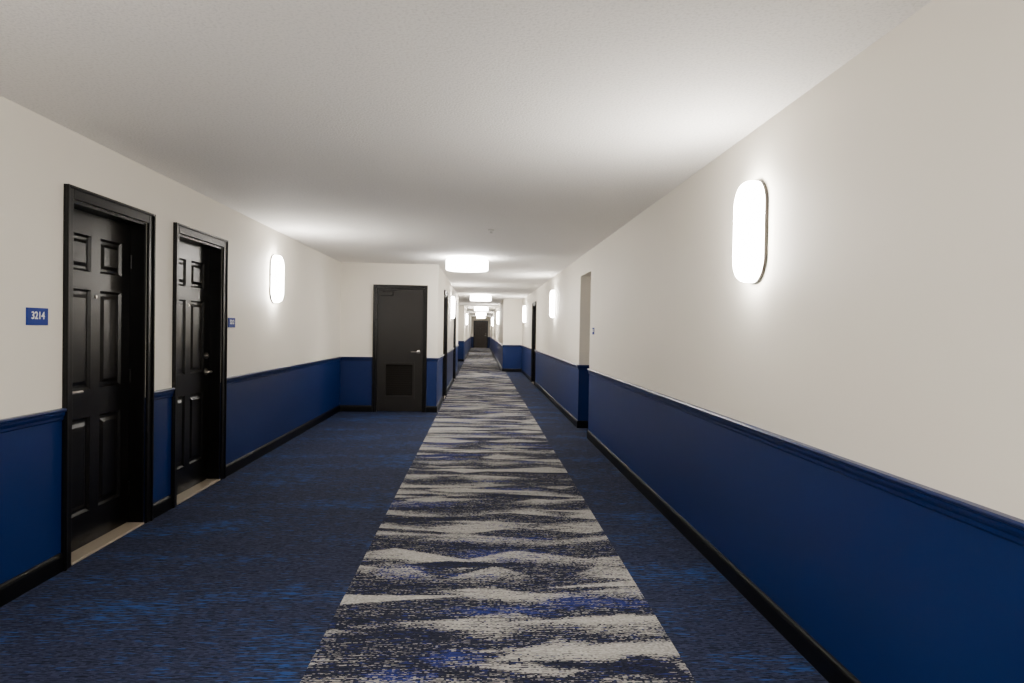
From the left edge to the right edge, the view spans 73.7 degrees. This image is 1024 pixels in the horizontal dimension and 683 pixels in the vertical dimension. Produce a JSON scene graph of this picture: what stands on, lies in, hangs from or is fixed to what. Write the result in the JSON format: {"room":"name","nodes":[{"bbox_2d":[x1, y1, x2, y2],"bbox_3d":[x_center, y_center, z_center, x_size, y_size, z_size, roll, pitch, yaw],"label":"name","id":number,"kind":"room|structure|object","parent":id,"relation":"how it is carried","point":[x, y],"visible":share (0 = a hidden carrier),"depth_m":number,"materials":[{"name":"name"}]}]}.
{"room":"apartment building corridor","nodes":[
{"label":"apartment building corridor","id":0,"kind":"room"},
{"bbox_2d":[0,96,340,583],"bbox_3d":[-2.619,0.048,3.558,0.300,2.450,15.350,1,1,-3],"label":"wall","id":1,"kind":"structure","parent":0,"point":[38,154],"depth_m":4.29,"materials":[{"name":"beige paint"}]},
{"bbox_2d":[26,307,47,324],"bbox_3d":[-2.460,-0.129,3.538,0.009,0.090,0.170,1,1,-3],"label":"number sign","id":2,"kind":"object","parent":1,"relation":"attached to","point":[34,316],"visible":1,"depth_m":3.53,"materials":[{"name":"blue plastic"}]},
{"bbox_2d":[71,209,129,551],"bbox_3d":[-2.627,0.230,4.262,0.045,2.032,0.826,1,1,-3],"label":"door","id":3,"kind":"structure","parent":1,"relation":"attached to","point":[101,261],"depth_m":4.33,"materials":[{"name":"black wood"}]},
{"bbox_2d":[72,390,83,394],"bbox_3d":[-2.561,0.297,3.969,0.061,0.060,0.153,1,1,-3],"label":"door handle","id":4,"kind":"object","parent":3,"relation":"attached to","point":[79,391],"depth_m":3.98,"materials":[{"name":"silver metal"}]},
{"bbox_2d":[61,183,155,570],"bbox_3d":[-2.569,0.193,4.264,0.190,2.140,1.010,1,1,-3],"label":"door frame","id":5,"kind":"structure","parent":1,"relation":"attached to","point":[71,192],"depth_m":4.67,"materials":[{"name":"black wood"}]},
{"bbox_2d":[128,255,131,494],"bbox_3d":[-2.618,0.231,4.676,0.014,1.640,0.014,1,1,-3],"label":"hinges","id":6,"kind":"object","parent":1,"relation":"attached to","point":[130,255],"visible":1,"depth_m":4.67,"materials":[{"name":"black metal"}]},
{"bbox_2d":[0,405,339,606],"bbox_3d":[-2.482,1.222,3.584,0.014,0.105,15.350,1,1,-3],"label":"baseboard","id":7,"kind":"structure","parent":1,"relation":"attached to","point":[31,578],"depth_m":4.82,"materials":[{"name":"black wood"}]},
{"bbox_2d":[0,357,340,433],"bbox_3d":[-2.460,0.404,3.571,0.029,0.067,15.350,1,1,-3],"label":"trim","id":8,"kind":"structure","parent":1,"relation":"attached to","point":[40,418],"depth_m":3.76,"materials":[{"name":"blue wood"}]},
{"bbox_2d":[177,240,209,494],"bbox_3d":[-2.690,0.208,5.615,0.045,2.032,0.856,1,1,-3],"label":"door","id":9,"kind":"structure","parent":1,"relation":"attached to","point":[194,260],"depth_m":5.72,"materials":[{"name":"black wood"}]},
{"bbox_2d":[204,368,211,374],"bbox_3d":[-2.653,0.266,5.930,0.061,0.060,0.153,1,1,-3],"label":"door handle","id":10,"kind":"object","parent":9,"relation":"attached to","point":[206,371],"depth_m":5.95,"materials":[{"name":"silver metal"}]},
{"bbox_2d":[171,222,227,507],"bbox_3d":[-2.632,0.171,5.617,0.190,2.140,1.040,1,1,-3],"label":"door frame","id":11,"kind":"structure","parent":1,"relation":"attached to","point":[178,228],"depth_m":6.04,"materials":[{"name":"black wood"}]},
{"bbox_2d":[228,318,234,327],"bbox_3d":[-2.589,-0.174,6.304,0.009,0.090,0.170,1,1,-3],"label":"number sign","id":12,"kind":"object","parent":1,"relation":"attached to","point":[231,321],"visible":0.98,"depth_m":6.29,"materials":[{"name":"blue plastic"}]},
{"bbox_2d":[269,255,283,302],"bbox_3d":[-2.595,-0.694,7.557,0.097,0.530,0.266,1,1,-3],"label":"wall sconce","id":13,"kind":"object","parent":1,"relation":"attached to","point":[276,275],"visible":1,"depth_m":7.45,"materials":[{"name":"white glass"}]},
{"bbox_2d":[339,262,438,405],"bbox_3d":[-2.185,-0.065,11.361,1.893,2.450,0.200,1,1,-3],"label":"wall","id":14,"kind":"structure","parent":0,"point":[357,279],"depth_m":11.25,"materials":[{"name":"beige paint"}]},
{"bbox_2d":[340,405,436,412],"bbox_3d":[-2.044,1.112,11.280,1.605,0.105,0.014,1,1,-3],"label":"baseboard","id":15,"kind":"structure","parent":14,"relation":"attached to","point":[347,408],"depth_m":11.25,"materials":[{"name":"black wood"}]},
{"bbox_2d":[340,356,437,361],"bbox_3d":[-2.030,0.293,11.259,1.605,0.067,0.029,1,1,-3],"label":"trim","id":16,"kind":"structure","parent":14,"relation":"attached to","point":[343,358],"depth_m":11.24,"materials":[{"name":"wood"}]},
{"bbox_2d":[376,289,423,410],"bbox_3d":[-1.854,0.147,11.317,0.746,2.016,0.045,1,1,-3],"label":"door","id":17,"kind":"structure","parent":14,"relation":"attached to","point":[400,315],"depth_m":11.29,"materials":[{"name":"black wood"}]},
{"bbox_2d":[380,290,396,295],"bbox_3d":[-2.030,-0.796,11.240,0.280,0.082,0.062,1,1,-3],"label":"door closer","id":18,"kind":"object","parent":17,"relation":"attached to","point":[384,293],"depth_m":11.22,"materials":[{"name":"black metal"}]},
{"bbox_2d":[383,362,414,397],"bbox_3d":[-1.873,0.642,11.315,0.510,0.590,0.041,1,1,-3],"label":"grille","id":19,"kind":"object","parent":17,"relation":"attached to","point":[396,388],"visible":1,"depth_m":11.31,"materials":[{"name":"black metal"}]},
{"bbox_2d":[372,284,427,412],"bbox_3d":[-1.855,0.116,11.344,0.890,2.100,0.190,1,1,-3],"label":"door frame","id":20,"kind":"structure","parent":14,"relation":"attached to","point":[375,286],"depth_m":11.26,"materials":[{"name":"black wood"}]},
{"bbox_2d":[0,348,828,682],"bbox_3d":[-1.090,1.019,25.046,6.200,0.100,58.500,1,1,-3],"label":"floor","id":21,"kind":"structure","parent":0,"point":[243,580],"depth_m":3.76,"materials":[{"name":"blue carpet"}]},
{"bbox_2d":[71,522,143,564],"bbox_3d":[-2.596,1.255,4.280,0.172,0.014,0.828,1,1,-3],"label":"threshold","id":22,"kind":"object","parent":21,"relation":"on","point":[106,539],"visible":0.51,"depth_m":4.26,"materials":[{"name":"stone"}]},
{"bbox_2d":[177,479,219,504],"bbox_3d":[-2.659,1.233,5.633,0.172,0.014,0.858,1,1,-3],"label":"threshold","id":23,"kind":"object","parent":21,"relation":"on","point":[199,487],"visible":0.51,"depth_m":5.65,"materials":[{"name":"stone"}]},
{"bbox_2d":[460,348,500,371],"bbox_3d":[-1.783,0.749,38.416,1.402,0.001,30.960,1,1,-3],"label":"carpet runner","id":24,"kind":"object","parent":21,"relation":"on","point":[477,359],"visible":1,"depth_m":30.02,"materials":[{"name":"grey carpet"}]},
{"bbox_2d":[300,371,695,682],"bbox_3d":[-0.365,1.218,9.494,1.545,0.001,26.920,1,1,-3],"label":"carpet runner","id":25,"kind":"object","parent":21,"relation":"on","point":[487,562],"visible":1,"depth_m":3.72,"materials":[{"name":"multicoloured carpet"}]},
{"bbox_2d":[437,266,470,403],"bbox_3d":[-2.679,-0.401,32.684,0.895,2.450,42.450,1,1,-3],"label":"wall","id":26,"kind":"structure","parent":0,"point":[463,331],"depth_m":16.14,"materials":[{"name":"beige paint"}]},
{"bbox_2d":[442,290,447,400],"bbox_3d":[-1.411,0.069,13.627,0.190,2.140,1.090,1,1,-3],"label":"door frame","id":27,"kind":"structure","parent":26,"relation":"attached to","point":[445,291],"depth_m":14.09,"materials":[{"name":"black wood"}]},
{"bbox_2d":[450,296,454,318],"bbox_3d":[-1.400,-0.805,16.141,0.097,0.530,0.266,1,1,-3],"label":"wall sconce","id":28,"kind":"object","parent":26,"relation":"attached to","point":[452,307],"visible":1,"depth_m":16.02,"materials":[{"name":"white glass"}]},
{"bbox_2d":[436,347,470,411],"bbox_3d":[-2.537,0.775,32.603,0.609,0.105,42.662,1,1,-3],"label":"baseboard","id":29,"kind":"structure","parent":26,"relation":"attached to","point":[456,373],"depth_m":15.88,"materials":[{"name":"black wood"}]},
{"bbox_2d":[437,337,470,361],"bbox_3d":[-2.515,-0.043,32.591,0.624,0.067,42.662,1,1,-3],"label":"trim","id":30,"kind":"structure","parent":26,"relation":"attached to","point":[452,349],"depth_m":15.60,"materials":[{"name":"blue wood"}]},
{"bbox_2d":[453,301,456,381],"bbox_3d":[-1.563,-0.011,18.625,0.030,2.140,1.090,1,1,-3],"label":"door frame","id":31,"kind":"structure","parent":26,"relation":"attached to","point":[454,333],"depth_m":19.09,"materials":[{"name":"black wood"}]},
{"bbox_2d":[0,0,931,316],"bbox_3d":[-1.046,-1.530,25.007,6.200,0.100,58.500,1,1,-3],"label":"ceiling","id":32,"kind":"structure","parent":0,"point":[353,131],"depth_m":3.18,"materials":[{"name":"white paint"}]},
{"bbox_2d":[446,257,487,271],"bbox_3d":[-0.667,-1.141,10.163,0.630,0.207,0.630,1,1,-3],"label":"drum light","id":33,"kind":"object","parent":32,"relation":"attached to","point":[459,264],"depth_m":9.92,"materials":[{"name":"white plastic"}]},
{"bbox_2d":[470,294,490,300],"bbox_3d":[-0.937,-1.304,20.460,0.630,0.207,0.630,1,1,-3],"label":"drum light","id":34,"kind":"object","parent":32,"relation":"attached to","point":[478,297],"depth_m":20.20,"materials":[{"name":"white plastic"}]},
{"bbox_2d":[474,307,487,310],"bbox_3d":[-1.395,-1.474,30.949,0.630,0.207,0.630,1,1,-3],"label":"drum light","id":35,"kind":"object","parent":32,"relation":"attached to","point":[475,308],"depth_m":30.68,"materials":[{"name":"white plastic"}]},
{"bbox_2d":[476,312,485,315],"bbox_3d":[-1.861,-1.635,40.937,0.630,0.207,0.630,1,1,-3],"label":"drum light","id":36,"kind":"object","parent":32,"relation":"attached to","point":[479,313],"depth_m":40.67,"materials":[{"name":"white plastic"}]},
{"bbox_2d":[471,317,489,347],"bbox_3d":[-2.520,-0.727,54.037,2.600,2.450,0.200,1,1,-3],"label":"wall","id":37,"kind":"structure","parent":0,"point":[473,319],"depth_m":53.92,"materials":[{"name":"beige paint"}]},
{"bbox_2d":[473,321,487,347],"bbox_3d":[-2.477,-0.569,53.926,1.140,2.140,0.030,1,1,-3],"label":"door frame","id":38,"kind":"structure","parent":37,"relation":"attached to","point":[474,321],"depth_m":53.92,"materials":[{"name":"black wood"}]},
{"bbox_2d":[490,259,578,417],"bbox_3d":[-0.246,-0.348,31.982,0.950,2.450,44.080,1,1,-3],"label":"wall","id":39,"kind":"structure","parent":0,"point":[557,336],"depth_m":14.42,"materials":[{"name":"beige paint"}]},
{"bbox_2d":[523,306,525,322],"bbox_3d":[0.388,-0.853,21.330,0.097,0.530,0.266,1,1,-3],"label":"wall sconce","id":40,"kind":"object","parent":39,"relation":"attached to","point":[524,307],"visible":1,"depth_m":21.22,"materials":[{"name":"white glass"}]},
{"bbox_2d":[489,347,577,427],"bbox_3d":[-0.418,0.823,31.887,0.664,0.105,44.292,1,1,-3],"label":"baseboard","id":41,"kind":"structure","parent":39,"relation":"attached to","point":[562,409],"depth_m":13.81,"materials":[{"name":"black wood"}]},
{"bbox_2d":[531,301,536,384],"bbox_3d":[0.646,0.039,17.928,0.190,2.140,1.090,1,1,-3],"label":"door frame","id":42,"kind":"structure","parent":39,"relation":"attached to","point":[535,302],"depth_m":18.38,"materials":[{"name":"black wood"}]},
{"bbox_2d":[490,337,578,369],"bbox_3d":[-0.412,0.004,31.874,0.679,0.067,44.292,1,1,-3],"label":"trim","id":43,"kind":"structure","parent":39,"relation":"attached to","point":[563,361],"depth_m":13.78,"materials":[{"name":"blue wood"}]},
{"bbox_2d":[550,290,555,317],"bbox_3d":[0.774,-0.719,13.040,0.097,0.530,0.266,1,1,-3],"label":"wall sconce","id":44,"kind":"object","parent":39,"relation":"attached to","point":[553,292],"visible":1,"depth_m":12.92,"materials":[{"name":"white glass"}]},
{"bbox_2d":[576,249,591,420],"bbox_3d":[1.684,0.034,9.340,1.400,2.450,1.340,1,1,-3],"label":"wall","id":45,"kind":"structure","parent":0,"point":[584,280],"depth_m":9.78,"materials":[{"name":"beige paint"}]},
{"bbox_2d":[577,421,587,427],"bbox_3d":[1.537,1.197,9.816,1.212,0.105,0.014,1,1,-3],"label":"baseboard","id":46,"kind":"structure","parent":45,"relation":"attached to","point":[580,424],"depth_m":9.78,"materials":[{"name":"black wood"}]},
{"bbox_2d":[578,365,588,369],"bbox_3d":[1.551,0.378,9.796,1.212,0.067,0.029,1,1,-3],"label":"trim","id":47,"kind":"structure","parent":45,"relation":"attached to","point":[581,367],"depth_m":9.77,"materials":[{"name":"blue wood"}]},
{"bbox_2d":[588,0,1023,682],"bbox_3d":[1.454,0.136,2.463,0.300,2.450,12.780,1,1,-3],"label":"wall","id":48,"kind":"structure","parent":0,"point":[882,328],"depth_m":2.52,"materials":[{"name":"beige paint"}]},
{"bbox_2d":[587,430,860,682],"bbox_3d":[1.277,1.305,2.474,0.014,0.105,12.780,1,1,-3],"label":"baseboard","id":49,"kind":"structure","parent":48,"relation":"attached to","point":[830,668],"depth_m":3.51,"materials":[{"name":"black wood"}]},
{"bbox_2d":[733,180,768,283],"bbox_3d":[1.218,-0.565,3.522,0.097,0.530,0.266,1,1,-3],"label":"wall sconce","id":50,"kind":"object","parent":48,"relation":"attached to","point":[751,204],"visible":1,"depth_m":3.42,"materials":[{"name":"white glass"}]},
{"bbox_2d":[587,369,1023,546],"bbox_3d":[1.284,0.486,2.461,0.029,0.067,12.780,1,1,-3],"label":"trim","id":51,"kind":"structure","parent":48,"relation":"attached to","point":[997,523],"depth_m":2.43,"materials":[{"name":"blue wood"}]},
{"bbox_3d":[-2.482,-0.535,54.021,0.998,2.069,0.160,1,1,-3],"label":"door frame","id":52,"kind":"structure","parent":0,"visible":0},
{"bbox_2d":[474,322,486,347],"bbox_3d":[-2.482,-0.533,54.024,0.956,2.032,0.045,1,1,-3],"label":"slab","id":53,"kind":"object","parent":52,"relation":"attached to","point":[480,341],"visible":1,"depth_m":54.00,"materials":[{"name":"black wood"}]}
]}

